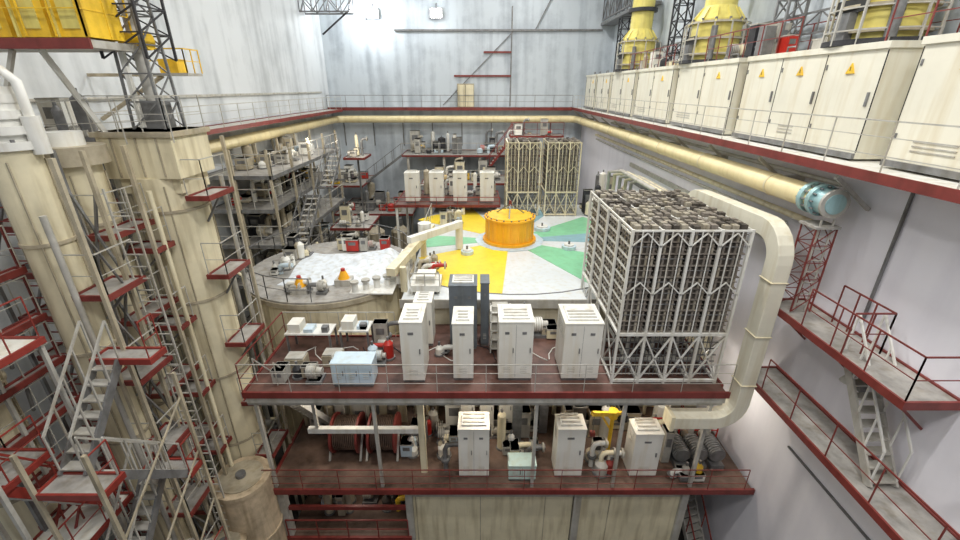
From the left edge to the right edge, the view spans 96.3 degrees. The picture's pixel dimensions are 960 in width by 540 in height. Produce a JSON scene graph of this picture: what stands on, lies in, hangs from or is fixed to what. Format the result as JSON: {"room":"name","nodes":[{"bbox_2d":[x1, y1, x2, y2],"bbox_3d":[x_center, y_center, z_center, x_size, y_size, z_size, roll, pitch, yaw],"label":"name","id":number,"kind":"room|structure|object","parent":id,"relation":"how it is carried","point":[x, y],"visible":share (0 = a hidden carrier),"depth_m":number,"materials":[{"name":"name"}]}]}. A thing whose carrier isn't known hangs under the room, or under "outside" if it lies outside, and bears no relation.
{"room":"power station hall","nodes":[
{"label":"power station hall","id":0,"kind":"room"},
{"bbox_2d":[0,0,342,539],"bbox_3d":[-13.200,-4.272,17.741,0.400,28.000,44.000,0,23,0],"label":"wall","id":1,"kind":"structure","parent":0,"point":[243,46],"depth_m":21.46,"materials":[{"name":"paint"}]},
{"bbox_2d":[86,48,202,120],"bbox_3d":[-11.178,-6.143,14.338,3.592,2.192,0.832,0,23,0],"label":"platform","id":2,"kind":"object","parent":1,"relation":"attached to","point":[179,68],"visible":0.6,"depth_m":14.14,"materials":[{"name":"yellow paint"},{"name":"light steel"}]},
{"bbox_2d":[29,88,342,143],"bbox_3d":[-10.095,-6.093,16.724,5.810,1.869,41.550,0,23,0],"label":"gallery","id":3,"kind":"object","parent":1,"relation":"attached to","point":[57,113],"visible":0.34,"depth_m":11.59,"materials":[{"name":"red paint"},{"name":"light steel"},{"name":"grey steel"}]},
{"bbox_2d":[0,0,146,131],"bbox_3d":[-10.375,-4.689,9.384,5.050,3.900,1.460,0,23,0],"label":"support beam","id":4,"kind":"structure","parent":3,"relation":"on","point":[41,26],"depth_m":8.74,"materials":[{"name":"yellow paint"},{"name":"red paint"},{"name":"light steel"}]},
{"bbox_2d":[297,0,353,34],"bbox_3d":[-11.100,-18.555,31.287,3.660,2.590,1.200,0,23,0],"label":"truss","id":5,"kind":"object","parent":1,"relation":"attached to","point":[328,1],"visible":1,"depth_m":31.32,"materials":[{"name":"grey metal"}]},
{"bbox_2d":[317,0,615,258],"bbox_3d":[-1.000,-12.946,38.176,24.800,28.000,0.400,0,23,0],"label":"wall","id":6,"kind":"structure","parent":0,"point":[363,56],"depth_m":36.13,"materials":[{"name":"paint"}]},
{"bbox_2d":[365,3,378,18],"bbox_3d":[-8.600,-20.727,34.342,1.000,1.121,0.582,0,23,0],"label":"floodlight","id":7,"kind":"object","parent":6,"relation":"attached to","point":[371,13],"visible":1,"depth_m":34.20,"materials":[{"name":"grey metal"}]},
{"bbox_2d":[430,3,442,18],"bbox_3d":[-3.500,-20.727,34.342,1.000,1.121,0.582,0,23,0],"label":"floodlight","id":8,"kind":"object","parent":6,"relation":"attached to","point":[435,13],"visible":1,"depth_m":34.20,"materials":[{"name":"grey metal"}]},
{"bbox_2d":[326,95,572,110],"bbox_3d":[-2.550,-14.297,36.728,20.732,1.220,1.110,0,23,0],"label":"balcony","id":9,"kind":"object","parent":6,"relation":"attached to","point":[421,108],"visible":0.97,"depth_m":36.40,"materials":[{"name":"metal"}]},
{"bbox_2d":[457,84,473,106],"bbox_3d":[-1.200,-14.785,36.494,1.400,1.900,0.860,0,23,0],"label":"locker","id":10,"kind":"object","parent":9,"relation":"on","point":[462,89],"visible":0.91,"depth_m":36.09,"materials":[{"name":"beige metal"}]},
{"bbox_2d":[343,0,602,145],"bbox_3d":[-1.020,-17.534,35.908,22.040,13.819,0.130,0,23,0],"label":"conduit","id":11,"kind":"object","parent":6,"relation":"attached to","point":[511,29],"visible":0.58,"depth_m":35.00,"materials":[{"name":"grey metal"}]},
{"bbox_2d":[262,405,698,539],"bbox_3d":[-2.000,8.800,23.290,22.000,0.400,44.000,0,23,0],"label":"floor","id":12,"kind":"structure","parent":0,"point":[280,453],"depth_m":19.37,"materials":[{"name":"concrete"}]},
{"bbox_2d":[0,369,57,539],"bbox_3d":[-10.400,6.185,10.230,1.700,14.580,1.700,0,23,0],"label":"column","id":13,"kind":"structure","parent":12,"relation":"on","point":[20,507],"depth_m":9.31,"materials":[{"name":"metal"}]},
{"bbox_2d":[0,296,133,539],"bbox_3d":[-8.975,6.958,9.635,1.350,13.461,2.600,0,23,0],"label":"platform","id":14,"kind":"object","parent":12,"relation":"on","point":[84,520],"visible":0.56,"depth_m":8.47,"materials":[{"name":"metal"}]},
{"bbox_2d":[0,65,192,539],"bbox_3d":[-9.240,4.277,11.158,1.620,17.367,1.340,0,23,0],"label":"column","id":15,"kind":"structure","parent":12,"relation":"on","point":[29,190],"depth_m":8.84,"materials":[{"name":"beige metal"}]},
{"bbox_2d":[8,313,230,539],"bbox_3d":[-7.650,7.128,10.549,1.330,12.593,2.480,0,23,0],"label":"stairs","id":16,"kind":"structure","parent":12,"relation":"on","point":[74,480],"depth_m":8.89,"materials":[{"name":"grey metal"}]},
{"bbox_2d":[44,130,221,536],"bbox_3d":[-9.300,4.322,12.698,1.500,16.080,1.500,0,23,0],"label":"column","id":17,"kind":"structure","parent":12,"relation":"on","point":[67,144],"depth_m":9.97,"materials":[{"name":"beige metal"}]},
{"bbox_2d":[0,136,304,539],"bbox_3d":[-8.935,4.304,13.125,4.010,15.780,7.880,0,23,0],"label":"scaffold","id":18,"kind":"object","parent":12,"relation":"on","point":[197,499],"visible":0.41,"depth_m":10.63,"materials":[{"name":"metal"}]},
{"bbox_2d":[113,179,218,475],"bbox_3d":[-10.600,3.415,16.115,1.900,15.080,1.900,0,23,0],"label":"column","id":19,"kind":"structure","parent":12,"relation":"on","point":[117,182],"depth_m":14.12,"materials":[{"name":"beige metal"}]},
{"bbox_2d":[88,127,276,470],"bbox_3d":[-8.350,3.773,14.095,2.140,16.000,2.140,0,23,0],"label":"column","id":20,"kind":"structure","parent":12,"relation":"on","point":[154,156],"depth_m":11.74,"materials":[{"name":"beige paint"}]},
{"bbox_2d":[81,0,204,131],"bbox_3d":[-8.349,-6.156,9.851,1.822,5.595,1.472,0,23,0],"label":"lattice mast","id":21,"kind":"object","parent":20,"relation":"on","point":[153,109],"visible":0.8,"depth_m":10.14,"materials":[{"name":"grey metal"}]},
{"bbox_2d":[210,529,246,539],"bbox_3d":[-7.750,10.195,13.833,1.200,4.380,1.200,0,23,0],"label":"tank","id":22,"kind":"object","parent":12,"relation":"on","point":[234,535],"visible":0.55,"depth_m":13.26,"materials":[{"name":"beige metal"}]},
{"bbox_2d":[213,455,287,539],"bbox_3d":[-7.500,9.056,14.599,1.700,5.880,1.700,0,23,0],"label":"tank","id":23,"kind":"object","parent":12,"relation":"on","point":[250,505],"visible":0.81,"depth_m":13.43,"materials":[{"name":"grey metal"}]},
{"bbox_2d":[231,272,274,418],"bbox_3d":[-12.020,3.300,19.757,1.880,12.484,3.974,0,23,0],"label":"left pipework","id":24,"kind":"object","parent":12,"relation":"on","point":[235,284],"visible":0.02,"depth_m":20.69,"materials":[{"name":"beige paint"}]},
{"bbox_2d":[264,409,277,432],"bbox_3d":[-2.194,6.936,22.058,20.153,3.994,33.348,-1,23,-2],"label":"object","id":25,"kind":"object","parent":12,"relation":"on","point":[269,422],"visible":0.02,"depth_m":22.83,"materials":[{"name":"grey metal"}]},
{"bbox_2d":[207,130,379,375],"bbox_3d":[-9.950,-1.417,28.187,6.000,14.540,13.100,0,23,0],"label":"scaffold","id":26,"kind":"object","parent":12,"relation":"on","point":[279,203],"visible":0.59,"depth_m":23.14,"materials":[{"name":"grey metal"}]},
{"bbox_2d":[242,223,414,495],"bbox_3d":[-6.200,4.048,19.915,6.800,10.945,6.800,0,23,0],"label":"storage tank","id":27,"kind":"object","parent":12,"relation":"on","point":[275,300],"visible":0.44,"depth_m":16.00,"materials":[{"name":"beige metal"}]},
{"bbox_2d":[289,275,307,294],"bbox_3d":[-6.600,0.511,15.752,0.600,0.650,0.500,0,23,0],"label":"lamp","id":28,"kind":"object","parent":27,"relation":"on","point":[303,286],"visible":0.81,"depth_m":15.61,"materials":[{"name":"metal"}]},
{"bbox_2d":[269,231,390,294],"bbox_3d":[-6.402,-0.561,17.876,4.409,0.963,5.337,0,23,0],"label":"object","id":29,"kind":"object","parent":27,"relation":"on","point":[350,241],"visible":0.91,"depth_m":18.82,"materials":[{"name":"metal"}]},
{"bbox_2d":[277,248,399,285],"bbox_3d":[-5.622,-0.278,17.868,4.379,0.428,3.557,0,23,0],"label":"tarpaulin cover","id":30,"kind":"object","parent":27,"relation":"on","point":[369,264],"visible":0.8,"depth_m":17.84,"materials":[{"name":"white fabric"}]},
{"bbox_2d":[334,268,353,286],"bbox_3d":[-5.200,0.237,16.396,0.600,0.650,0.500,0,23,0],"label":"lamp","id":31,"kind":"object","parent":27,"relation":"on","point":[343,279],"visible":0.98,"depth_m":16.26,"materials":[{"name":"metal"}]},
{"bbox_2d":[349,272,400,294],"bbox_3d":[-3.900,0.479,16.173,1.800,0.480,1.120,0,23,0],"label":"pump","id":32,"kind":"object","parent":27,"relation":"on","point":[388,287],"visible":0.86,"depth_m":15.97,"materials":[{"name":"metal"}]},
{"bbox_2d":[363,223,384,241],"bbox_3d":[-8.000,-0.146,33.615,1.840,8.000,1.840,0,23,0],"label":"vessel","id":33,"kind":"object","parent":12,"relation":"on","point":[375,237],"visible":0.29,"depth_m":31.92,"materials":[{"name":"grey metal"}]},
{"bbox_2d":[391,217,407,248],"bbox_3d":[-6.200,-0.426,34.583,1.610,7.760,1.610,0,23,0],"label":"vessel","id":34,"kind":"object","parent":12,"relation":"on","point":[403,228],"visible":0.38,"depth_m":33.11,"materials":[{"name":"grey metal"}]},
{"bbox_2d":[326,118,563,234],"bbox_3d":[-2.500,-5.426,37.295,20.100,14.804,7.000,0,23,0],"label":"gallery","id":35,"kind":"object","parent":12,"relation":"on","point":[375,202],"visible":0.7,"depth_m":36.01,"materials":[{"name":"metal"}]},
{"bbox_2d":[393,167,500,247],"bbox_3d":[-2.000,-0.736,29.617,6.500,12.170,4.000,0,23,0],"label":"platform","id":36,"kind":"object","parent":12,"relation":"on","point":[473,197],"visible":0.51,"depth_m":26.80,"materials":[{"name":"red metal"}]},
{"bbox_2d":[404,170,420,202],"bbox_3d":[-4.175,-5.197,26.678,0.880,1.920,0.855,0,23,0],"label":"tall cabinet","id":37,"kind":"object","parent":36,"relation":"on","point":[411,177],"visible":0.9,"depth_m":26.32,"materials":[{"name":"grey metal"}]},
{"bbox_2d":[428,170,444,202],"bbox_3d":[-2.675,-5.197,26.678,0.880,1.920,0.855,0,23,0],"label":"tall cabinet","id":38,"kind":"object","parent":36,"relation":"on","point":[436,177],"visible":0.91,"depth_m":26.32,"materials":[{"name":"grey metal"}]},
{"bbox_2d":[452,170,466,202],"bbox_3d":[-1.225,-5.197,26.678,0.880,1.920,0.855,0,23,0],"label":"tall cabinet","id":39,"kind":"object","parent":36,"relation":"on","point":[459,176],"visible":0.94,"depth_m":26.30,"materials":[{"name":"grey metal"}]},
{"bbox_2d":[480,170,493,202],"bbox_3d":[0.425,-5.197,26.678,0.880,1.920,0.855,0,23,0],"label":"tall cabinet","id":40,"kind":"object","parent":36,"relation":"on","point":[486,176],"visible":0.94,"depth_m":26.30,"materials":[{"name":"grey metal"}]},
{"bbox_2d":[235,312,754,539],"bbox_3d":[0.975,6.400,15.845,15.950,9.795,4.030,0,23,0],"label":"platform","id":41,"kind":"object","parent":12,"relation":"on","point":[381,497],"visible":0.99,"depth_m":14.38,"materials":[{"name":"red painted steel"},{"name":"light steel"},{"name":"grey steel"}]},
{"bbox_2d":[251,358,333,424],"bbox_3d":[-6.050,4.373,14.675,0.800,4.741,2.650,7,24,15],"label":"stairs","id":42,"kind":"structure","parent":41,"relation":"on","point":[306,410],"depth_m":14.71,"materials":[{"name":"grey metal"}]},
{"bbox_2d":[284,351,309,370],"bbox_3d":[-5.800,2.881,13.624,0.600,0.450,0.470,0,23,0],"label":"crate","id":43,"kind":"object","parent":41,"relation":"on","point":[300,357],"visible":0.59,"depth_m":13.46,"materials":[{"name":"metal"}]},
{"bbox_2d":[284,317,338,351],"bbox_3d":[-5.650,2.187,14.453,1.500,1.080,0.700,0,23,0],"label":"work table","id":44,"kind":"object","parent":41,"relation":"on","point":[297,326],"visible":0.91,"depth_m":14.15,"materials":[{"name":"white metal"}]},
{"bbox_2d":[321,348,344,366],"bbox_3d":[-4.700,2.803,13.808,0.600,0.450,0.470,0,23,0],"label":"crate","id":45,"kind":"object","parent":41,"relation":"on","point":[326,356],"visible":0.51,"depth_m":13.64,"materials":[{"name":"metal"}]},
{"bbox_2d":[328,411,366,460],"bbox_3d":[-4.740,5.831,15.403,1.150,1.471,1.400,0,23,0],"label":"drum","id":46,"kind":"object","parent":41,"relation":"on","point":[356,442],"visible":0.85,"depth_m":14.98,"materials":[{"name":"metal"}]},
{"bbox_2d":[329,351,377,386],"bbox_3d":[-3.750,2.928,12.853,1.230,0.965,0.655,0,23,0],"label":"chest","id":47,"kind":"object","parent":41,"relation":"on","point":[340,357],"visible":0.8,"depth_m":12.65,"materials":[{"name":"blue metal"}]},
{"bbox_2d":[338,314,373,348],"bbox_3d":[-4.200,2.108,14.637,1.000,1.080,0.700,0,23,0],"label":"work table","id":48,"kind":"object","parent":41,"relation":"on","point":[349,323],"visible":0.86,"depth_m":14.33,"materials":[{"name":"white metal"}]},
{"bbox_2d":[323,405,407,421],"bbox_3d":[-4.825,6.617,17.170,3.950,8.200,0.160,0,23,0],"label":"panel","id":49,"kind":"object","parent":41,"relation":"attached to","point":[380,409],"visible":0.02,"depth_m":16.65,"materials":[{"name":"grey metal"}]},
{"bbox_2d":[307,405,427,472],"bbox_3d":[0.801,4.978,14.633,12.850,3.600,1.229,-1,23,-2],"label":"beam","id":50,"kind":"structure","parent":41,"relation":"on","point":[420,429],"depth_m":13.99,"materials":[{"name":"white metal"}]},
{"bbox_2d":[366,411,403,460],"bbox_3d":[-3.440,5.831,15.403,1.150,1.471,1.400,0,23,0],"label":"drum","id":51,"kind":"object","parent":41,"relation":"on","point":[387,441],"visible":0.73,"depth_m":14.99,"materials":[{"name":"metal"}]},
{"bbox_2d":[270,302,556,384],"bbox_3d":[-1.433,2.126,14.452,10.270,1.191,1.917,-7,24,-15],"label":"clutter","id":52,"kind":"object","parent":41,"relation":"on","point":[543,328],"visible":0.65,"depth_m":13.96,"materials":[{"name":"grey metal"}]},
{"bbox_2d":[398,303,428,381],"bbox_3d":[-1.975,2.188,13.055,0.680,2.170,1.205,0,23,0],"label":"tall cabinet","id":53,"kind":"object","parent":41,"relation":"on","point":[413,329],"visible":1,"depth_m":12.56,"materials":[{"name":"grey metal"}]},
{"bbox_2d":[413,291,435,345],"bbox_3d":[-1.900,1.659,14.813,0.630,1.770,0.855,0,23,0],"label":"tall cabinet","id":54,"kind":"object","parent":41,"relation":"on","point":[427,297],"visible":0.47,"depth_m":14.48,"materials":[{"name":"grey metal"}]},
{"bbox_2d":[451,306,473,379],"bbox_3d":[-0.500,2.214,13.121,0.630,2.070,1.105,0,23,0],"label":"tall cabinet","id":55,"kind":"object","parent":41,"relation":"on","point":[462,323],"visible":1,"depth_m":12.64,"materials":[{"name":"grey metal"}]},
{"bbox_2d":[448,274,476,348],"bbox_3d":[-0.550,1.395,14.538,0.930,2.470,0.955,0,23,0],"label":"tall cabinet","id":56,"kind":"object","parent":41,"relation":"on","point":[462,287],"visible":0.62,"depth_m":13.89,"materials":[{"name":"metal"}]},
{"bbox_2d":[461,405,474,411],"bbox_3d":[-0.450,4.913,15.977,0.530,2.670,0.855,0,23,0],"label":"tall cabinet","id":57,"kind":"object","parent":41,"relation":"on","point":[464,408],"visible":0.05,"depth_m":15.60,"materials":[{"name":"grey metal"}]},
{"bbox_2d":[457,412,489,475],"bbox_3d":[-0.200,5.846,14.418,1.030,2.170,0.855,0,23,0],"label":"tall cabinet","id":58,"kind":"object","parent":41,"relation":"on","point":[473,429],"visible":0.95,"depth_m":14.01,"materials":[{"name":"grey metal"}]},
{"bbox_2d":[480,274,489,345],"bbox_3d":[0.160,1.388,14.644,0.310,2.400,0.755,0,23,0],"label":"tall cabinet","id":59,"kind":"object","parent":41,"relation":"on","point":[484,278],"visible":1,"depth_m":14.29,"materials":[{"name":"metal"}]},
{"bbox_2d":[480,405,493,435],"bbox_3d":[0.250,4.913,15.977,0.530,2.670,0.855,0,23,0],"label":"tall cabinet","id":60,"kind":"object","parent":41,"relation":"on","point":[483,408],"visible":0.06,"depth_m":15.66,"materials":[{"name":"grey metal"}]},
{"bbox_2d":[307,344,684,360],"bbox_3d":[0.640,2.778,14.391,13.302,0.034,0.939,0,23,-1],"label":"floor cables","id":61,"kind":"object","parent":41,"relation":"on","point":[647,344],"visible":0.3,"depth_m":14.51,"materials":[{"name":"white rubber"}]},
{"bbox_2d":[490,302,510,352],"bbox_3d":[0.675,1.892,14.328,0.690,1.720,0.540,0,23,0],"label":"shelving rack","id":62,"kind":"object","parent":41,"relation":"on","point":[493,308],"visible":0.44,"depth_m":14.09,"materials":[{"name":"white metal"}]},
{"bbox_2d":[498,405,512,422],"bbox_3d":[0.950,4.992,16.174,0.530,2.370,0.755,0,23,0],"label":"tall cabinet","id":63,"kind":"object","parent":41,"relation":"on","point":[507,409],"visible":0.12,"depth_m":15.91,"materials":[{"name":"grey metal"}]},
{"bbox_2d":[309,405,705,481],"bbox_3d":[0.790,4.806,15.190,14.591,3.482,3.438,0,23,0],"label":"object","id":64,"kind":"object","parent":41,"relation":"on","point":[508,436],"visible":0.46,"depth_m":15.59,"materials":[{"name":"beige paint"}]},
{"bbox_2d":[497,304,534,379],"bbox_3d":[1.050,2.182,13.134,1.030,2.120,1.155,0,23,0],"label":"tall cabinet","id":65,"kind":"object","parent":41,"relation":"on","point":[515,324],"visible":1,"depth_m":12.63,"materials":[{"name":"grey metal"}]},
{"bbox_2d":[508,452,536,480],"bbox_3d":[1.400,6.557,14.421,0.930,0.860,0.605,0,23,0],"label":"chest","id":66,"kind":"object","parent":41,"relation":"on","point":[516,460],"visible":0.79,"depth_m":14.24,"materials":[{"name":"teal metal"}]},
{"bbox_2d":[551,413,586,475],"bbox_3d":[2.950,5.866,14.372,0.930,2.170,0.755,0,23,0],"label":"tall cabinet","id":67,"kind":"object","parent":41,"relation":"on","point":[570,429],"visible":0.99,"depth_m":14.04,"materials":[{"name":"grey metal"}]},
{"bbox_2d":[555,304,604,379],"bbox_3d":[3.000,2.185,13.190,1.130,2.070,1.255,0,23,0],"label":"tall cabinet","id":68,"kind":"object","parent":41,"relation":"on","point":[580,327],"visible":0.98,"depth_m":12.68,"materials":[{"name":"grey metal"}]},
{"bbox_2d":[589,407,627,458],"bbox_3d":[4.354,5.585,14.911,1.506,2.266,0.497,-6,24,-15],"label":"crane","id":69,"kind":"object","parent":41,"relation":"on","point":[613,414],"visible":0.7,"depth_m":14.62,"materials":[{"name":"yellow metal"}]},
{"bbox_2d":[623,418,664,475],"bbox_3d":[5.450,5.958,14.411,0.930,1.970,0.755,0,23,0],"label":"tall cabinet","id":70,"kind":"object","parent":41,"relation":"on","point":[645,436],"visible":0.93,"depth_m":14.11,"materials":[{"name":"grey metal"}]},
{"bbox_2d":[581,189,755,382],"bbox_3d":[5.500,0.258,14.069,3.180,4.930,4.580,0,23,0],"label":"rack","id":71,"kind":"object","parent":41,"relation":"on","point":[661,263],"visible":1,"depth_m":12.17,"materials":[{"name":"grey metal"}]},
{"bbox_2d":[643,417,718,437],"bbox_3d":[7.300,5.853,15.738,2.840,1.125,0.050,0,23,0],"label":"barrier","id":72,"kind":"object","parent":41,"relation":"on","point":[643,417],"visible":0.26,"depth_m":15.72,"materials":[{"name":"metal"}]},
{"bbox_2d":[669,429,725,469],"bbox_3d":[7.500,6.138,15.099,1.780,1.100,1.200,0,23,0],"label":"tanks","id":73,"kind":"object","parent":41,"relation":"on","point":[683,449],"visible":0.77,"depth_m":14.78,"materials":[{"name":"grey metal"}]},
{"bbox_2d":[399,205,711,406],"bbox_3d":[3.000,2.873,24.109,11.900,9.830,14.060,0,23,0],"label":"reactor block","id":74,"kind":"object","parent":12,"relation":"on","point":[526,272],"visible":0.09,"depth_m":17.16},
{"bbox_2d":[386,220,462,291],"bbox_3d":[-2.753,-0.919,18.544,1.974,1.600,5.721,9,25,21],"label":"fuel handling manipulator","id":75,"kind":"object","parent":74,"relation":"on","point":[401,263],"visible":0.98,"depth_m":18.35,"materials":[{"name":"beige paint"}]},
{"bbox_2d":[409,269,441,292],"bbox_3d":[-2.050,0.325,16.477,1.132,0.915,1.120,0,23,0],"label":"cart","id":76,"kind":"object","parent":74,"relation":"on","point":[424,279],"visible":0.91,"depth_m":16.10,"materials":[{"name":"metal"}]},
{"bbox_2d":[418,208,590,294],"bbox_3d":[2.070,-1.544,22.023,11.461,0.031,12.649,0,23,0],"label":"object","id":77,"kind":"structure","parent":74,"relation":"on","point":[491,260],"depth_m":20.33,"materials":[{"name":"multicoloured paint"}]},
{"bbox_2d":[461,246,473,255],"bbox_3d":[-0.600,-0.951,20.129,0.600,0.380,0.600,0,23,0],"label":"hatch cover","id":78,"kind":"object","parent":77,"relation":"on","point":[466,251],"visible":1,"depth_m":19.99,"materials":[{"name":"white metal"}]},
{"bbox_2d":[483,200,535,247],"bbox_3d":[1.500,-2.496,21.645,2.700,2.020,2.700,0,23,0],"label":"drum","id":79,"kind":"object","parent":77,"relation":"on","point":[504,228],"depth_m":20.94,"materials":[{"name":"metal"}]},
{"bbox_2d":[504,137,541,215],"bbox_3d":[2.550,-5.726,26.249,1.980,4.430,2.080,0,23,0],"label":"rack","id":80,"kind":"object","parent":77,"relation":"on","point":[523,164],"visible":0.96,"depth_m":25.27,"materials":[{"name":"beige metal"}]},
{"bbox_2d":[416,170,622,272],"bbox_3d":[2.988,-3.025,22.279,11.705,2.520,11.715,0,23,0],"label":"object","id":81,"kind":"object","parent":74,"relation":"on","point":[451,214],"visible":0.38,"depth_m":24.02,"materials":[{"name":"beige paint"}]},
{"bbox_2d":[534,223,549,231],"bbox_3d":[3.400,-2.396,23.535,0.900,0.380,0.900,0,23,0],"label":"hatch cover","id":82,"kind":"object","parent":74,"relation":"on","point":[541,227],"visible":0.99,"depth_m":23.32,"materials":[{"name":"white metal"}]},
{"bbox_2d":[539,137,582,215],"bbox_3d":[4.850,-5.726,26.249,1.980,4.430,2.080,0,23,0],"label":"rack","id":83,"kind":"object","parent":74,"relation":"on","point":[560,167],"visible":1,"depth_m":25.36,"materials":[{"name":"beige metal"}]},
{"bbox_2d":[561,241,575,250],"bbox_3d":[4.300,-1.224,20.773,0.700,0.380,0.700,0,23,0],"label":"hatch cover","id":84,"kind":"object","parent":74,"relation":"on","point":[568,246],"visible":1,"depth_m":20.61,"materials":[{"name":"white metal"}]},
{"bbox_2d":[605,169,667,190],"bbox_3d":[7.700,-2.967,21.065,1.600,3.400,6.100,0,23,0],"label":"bundle","id":85,"kind":"object","parent":74,"relation":"on","point":[647,183],"visible":0.48,"depth_m":21.90,"materials":[{"name":"metal"}]},
{"bbox_2d":[662,190,793,431],"bbox_3d":[6.725,0.820,14.101,2.210,6.310,5.560,0,23,0],"label":"ventilation duct","id":86,"kind":"object","parent":74,"relation":"attached to","point":[777,236],"visible":0.86,"depth_m":11.85,"materials":[{"name":"beige metal"}]},
{"bbox_2d":[681,405,711,539],"bbox_3d":[8.000,8.331,16.573,0.750,5.609,3.064,-6,24,-15],"label":"stairs","id":87,"kind":"structure","parent":12,"relation":"on","point":[698,526],"depth_m":16.56,"materials":[{"name":"metal"}]},
{"bbox_2d":[618,162,914,539],"bbox_3d":[8.950,0.606,17.639,0.140,11.100,24.000,0,23,0],"label":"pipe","id":88,"kind":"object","parent":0,"point":[650,174],"depth_m":10.29,"materials":[{"name":"red metal"}]},
{"bbox_2d":[575,0,959,539],"bbox_3d":[10.200,-4.272,17.741,2.400,28.000,44.000,0,23,0],"label":"wall","id":89,"kind":"structure","parent":0,"point":[920,281],"depth_m":11.01,"materials":[{"name":"white paint"}]},
{"bbox_2d":[209,116,850,223],"bbox_3d":[-1.795,-6.936,23.699,21.590,1.570,29.530,0,23,0],"label":"pipe","id":90,"kind":"object","parent":89,"relation":"attached to","point":[816,198],"visible":0.98,"depth_m":16.91,"materials":[{"name":"beige metal"}]},
{"bbox_2d":[601,0,661,25],"bbox_3d":[10.375,-18.742,30.013,1.150,1.850,9.900,0,23,0],"label":"truss","id":91,"kind":"object","parent":89,"relation":"attached to","point":[614,20],"visible":0.75,"depth_m":31.61,"materials":[{"name":"grey metal"}]},
{"bbox_2d":[572,95,959,210],"bbox_3d":[9.420,-5.921,18.067,3.120,2.046,41.911,0,23,0],"label":"gallery","id":92,"kind":"object","parent":89,"relation":"attached to","point":[869,170],"visible":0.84,"depth_m":10.10,"materials":[{"name":"dark red paint"},{"name":"light steel"}]},
{"bbox_2d":[583,71,600,108],"bbox_3d":[9.790,-14.280,34.188,2.220,2.674,3.200,0,23,0],"label":"enclosure","id":93,"kind":"object","parent":92,"relation":"on","point":[591,81],"visible":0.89,"depth_m":34.05,"materials":[{"name":"beige metal"}]},
{"bbox_2d":[594,70,613,111],"bbox_3d":[9.790,-12.815,30.736,2.220,2.674,3.500,0,23,0],"label":"enclosure","id":94,"kind":"object","parent":92,"relation":"on","point":[604,80],"visible":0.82,"depth_m":30.39,"materials":[{"name":"beige metal"}]},
{"bbox_2d":[609,66,638,115],"bbox_3d":[9.790,-11.057,26.594,2.220,2.674,4.500,0,23,0],"label":"enclosure","id":95,"kind":"object","parent":92,"relation":"on","point":[624,83],"visible":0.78,"depth_m":26.04,"materials":[{"name":"beige metal"}]},
{"bbox_2d":[614,0,660,71],"bbox_3d":[9.750,-14.375,26.163,2.576,4.160,2.576,0,23,0],"label":"transfer cask","id":96,"kind":"object","parent":95,"relation":"on","point":[640,37],"visible":0.83,"depth_m":25.59,"materials":[{"name":"yellow paint"},{"name":"light steel"},{"name":"dark steel"}]},
{"bbox_2d":[632,61,679,122],"bbox_3d":[9.790,-9.064,21.899,2.220,2.674,4.700,0,23,0],"label":"enclosure","id":97,"kind":"object","parent":92,"relation":"on","point":[657,84],"visible":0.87,"depth_m":21.32,"materials":[{"name":"beige metal"}]},
{"bbox_2d":[669,53,748,133],"bbox_3d":[9.790,-7.013,17.067,2.220,2.674,4.800,0,23,0],"label":"enclosure","id":98,"kind":"object","parent":92,"relation":"on","point":[720,83],"visible":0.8,"depth_m":16.25,"materials":[{"name":"beige metal"}]},
{"bbox_2d":[679,0,751,63],"bbox_3d":[9.750,-10.484,17.494,2.465,3.770,2.465,0,23,0],"label":"transfer cask","id":99,"kind":"object","parent":98,"relation":"on","point":[717,17],"visible":0.87,"depth_m":17.12,"materials":[{"name":"yellow enamel"},{"name":"dark steel"},{"name":"grey steel"}]},
{"bbox_2d":[731,40,924,158],"bbox_3d":[9.790,-4.844,11.958,2.220,2.674,5.300,0,23,0],"label":"enclosure","id":100,"kind":"object","parent":92,"relation":"on","point":[873,80],"visible":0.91,"depth_m":10.65,"materials":[{"name":"beige metal"}]},
{"bbox_2d":[820,0,953,47],"bbox_3d":[9.750,-7.061,9.930,2.245,3.380,2.245,0,23,0],"label":"transfer cask","id":101,"kind":"object","parent":100,"relation":"on","point":[857,21],"visible":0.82,"depth_m":9.83,"materials":[{"name":"yellow enamel"},{"name":"dark steel"},{"name":"grey steel"}]},
{"bbox_2d":[879,32,959,179],"bbox_3d":[9.790,-1.953,5.146,2.220,2.674,8.100,0,23,0],"label":"enclosure","id":102,"kind":"object","parent":92,"relation":"on","point":[933,95],"visible":0.83,"depth_m":8.30,"materials":[{"name":"beige metal"}]},
{"bbox_2d":[613,0,959,69],"bbox_3d":[9.865,-11.202,17.515,2.062,5.106,31.026,0,23,0],"label":"walkway","id":103,"kind":"object","parent":102,"relation":"on","point":[774,36],"visible":0.6,"depth_m":14.18,"materials":[{"name":"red metal"}]},
{"bbox_2d":[839,375,866,391],"bbox_3d":[8.690,2.618,10.020,0.600,0.450,0.320,0,23,0],"label":"wall lamp","id":104,"kind":"object","parent":89,"relation":"attached to","point":[842,379],"visible":0.19,"depth_m":10.00,"materials":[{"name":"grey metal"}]},
{"bbox_2d":[755,285,959,539],"bbox_3d":[8.423,4.162,7.090,1.147,4.435,11.900,0,23,0],"label":"walkway","id":105,"kind":"structure","parent":0,"point":[874,483],"depth_m":9.26,"materials":[{"name":"metal"}]},
{"bbox_2d":[781,219,841,311],"bbox_3d":[8.300,-0.146,10.910,0.600,2.457,0.600,0,23,0],"label":"truss","id":106,"kind":"object","parent":105,"relation":"on","point":[817,225],"visible":0.91,"depth_m":10.72,"materials":[{"name":"metal"}]}
]}

